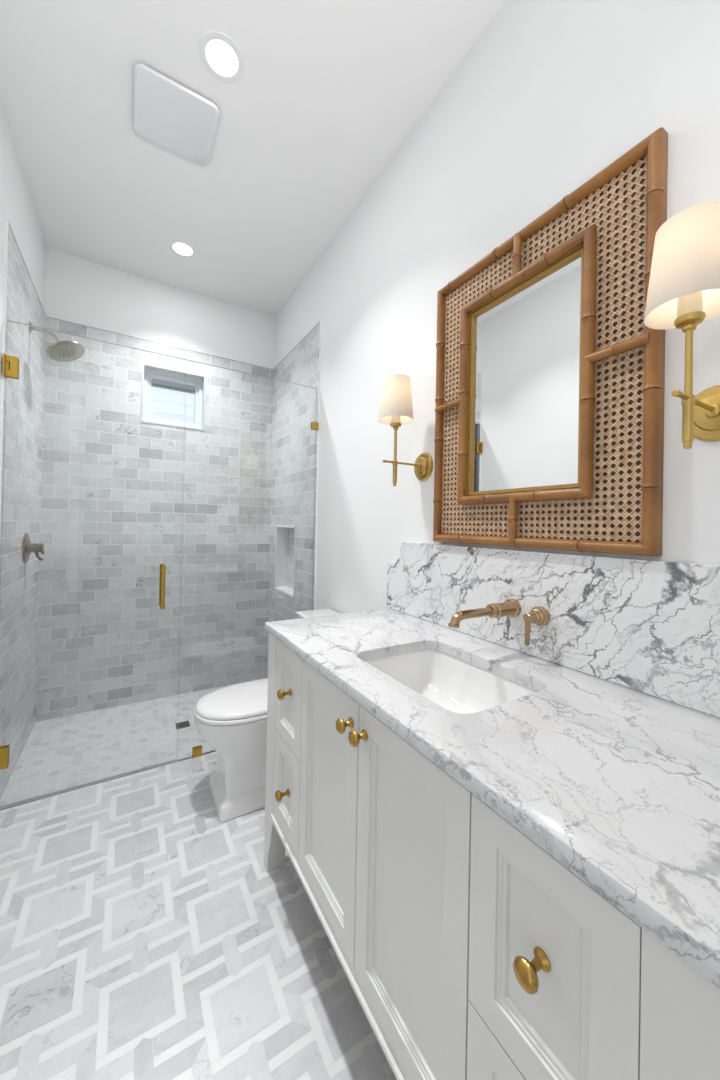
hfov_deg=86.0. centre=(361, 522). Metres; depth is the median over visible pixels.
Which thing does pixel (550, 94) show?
wall
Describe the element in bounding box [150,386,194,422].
window
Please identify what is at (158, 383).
roof eave
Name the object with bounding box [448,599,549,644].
faucet
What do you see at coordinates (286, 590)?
trim
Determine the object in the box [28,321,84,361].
shower
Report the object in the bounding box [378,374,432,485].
wall sconce
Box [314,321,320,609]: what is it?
trim
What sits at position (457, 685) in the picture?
sink basin
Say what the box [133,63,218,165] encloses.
exhaust fan
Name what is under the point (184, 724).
shower drain
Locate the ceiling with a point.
(327, 92)
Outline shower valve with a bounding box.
[22,533,44,562]
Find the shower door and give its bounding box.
[0,320,185,807]
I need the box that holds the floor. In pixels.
[0,685,396,1079]
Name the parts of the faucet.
spout, lever, handle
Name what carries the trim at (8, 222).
attached to the wall at (24, 403)
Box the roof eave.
[151,378,194,393]
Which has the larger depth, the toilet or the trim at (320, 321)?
the trim at (320, 321)
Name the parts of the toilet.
seat, bowl, lid, tank lid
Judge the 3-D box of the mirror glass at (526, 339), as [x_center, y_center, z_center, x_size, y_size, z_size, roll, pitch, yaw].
[0.493,-0.415,1.198,0.007,0.664,0.423,1,0,-31]
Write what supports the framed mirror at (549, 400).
attached to the wall at (550, 94)
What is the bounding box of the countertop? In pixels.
[265,608,719,988]
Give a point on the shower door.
(10, 363)
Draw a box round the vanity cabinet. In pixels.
[264,633,719,1079]
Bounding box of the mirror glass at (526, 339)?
[472,255,580,491]
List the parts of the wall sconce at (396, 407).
stem, lamp shade, arm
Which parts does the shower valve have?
lever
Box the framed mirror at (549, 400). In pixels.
[433,127,667,556]
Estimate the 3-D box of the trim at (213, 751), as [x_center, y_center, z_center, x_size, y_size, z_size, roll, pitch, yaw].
[-0.972,1.296,2.088,1.531,0.032,0.014,1,0,-31]
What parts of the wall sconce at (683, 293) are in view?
lamp shade, stem, arm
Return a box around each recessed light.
[169,240,196,257]
[199,30,244,82]
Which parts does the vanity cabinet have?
leg, knob, knob, drawer, drawer, door, knob, knob, door, drawer, knob, drawer, leg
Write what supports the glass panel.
attached to the wall at (550, 94)
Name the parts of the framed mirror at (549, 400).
frame rail, rail, rail, rail, frame rail, frame rail, rail, frame rail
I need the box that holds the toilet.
[194,608,340,821]
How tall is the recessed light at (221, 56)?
0.005 m
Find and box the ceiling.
[0,0,505,316]
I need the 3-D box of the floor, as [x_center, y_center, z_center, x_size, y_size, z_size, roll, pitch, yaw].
[-0.268,1.298,0.930,1.531,0.021,4.557,1,0,-31]
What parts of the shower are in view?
arm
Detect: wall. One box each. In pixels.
[0,93,45,799]
[36,248,274,721]
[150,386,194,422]
[267,0,719,676]
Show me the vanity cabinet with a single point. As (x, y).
(467, 950)
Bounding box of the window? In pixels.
[143,368,202,427]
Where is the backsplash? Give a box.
[387,542,719,717]
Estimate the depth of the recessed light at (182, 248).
2.49 m
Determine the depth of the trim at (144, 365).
2.91 m
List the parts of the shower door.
handle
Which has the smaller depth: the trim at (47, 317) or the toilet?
the toilet
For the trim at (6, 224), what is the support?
attached to the wall at (24, 403)
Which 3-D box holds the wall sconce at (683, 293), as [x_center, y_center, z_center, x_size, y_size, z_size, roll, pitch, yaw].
[0.650,-0.350,0.748,0.218,0.423,0.140,1,0,-31]
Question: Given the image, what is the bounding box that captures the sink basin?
[365,649,538,713]
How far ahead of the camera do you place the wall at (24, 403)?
1.98 m
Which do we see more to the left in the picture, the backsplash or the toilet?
the toilet
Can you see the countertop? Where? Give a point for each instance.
(618, 784)
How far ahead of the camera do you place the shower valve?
2.13 m
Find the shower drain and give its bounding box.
[175,720,189,728]
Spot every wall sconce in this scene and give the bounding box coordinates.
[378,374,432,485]
[644,201,719,448]
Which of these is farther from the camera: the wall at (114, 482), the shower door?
the wall at (114, 482)
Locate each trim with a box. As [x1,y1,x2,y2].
[0,221,7,530]
[0,751,214,809]
[8,222,45,315]
[47,317,272,369]
[141,362,205,430]
[273,322,319,369]
[275,525,295,597]
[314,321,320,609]
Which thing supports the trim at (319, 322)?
attached to the wall at (550, 94)
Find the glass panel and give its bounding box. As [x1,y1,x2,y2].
[177,360,317,760]

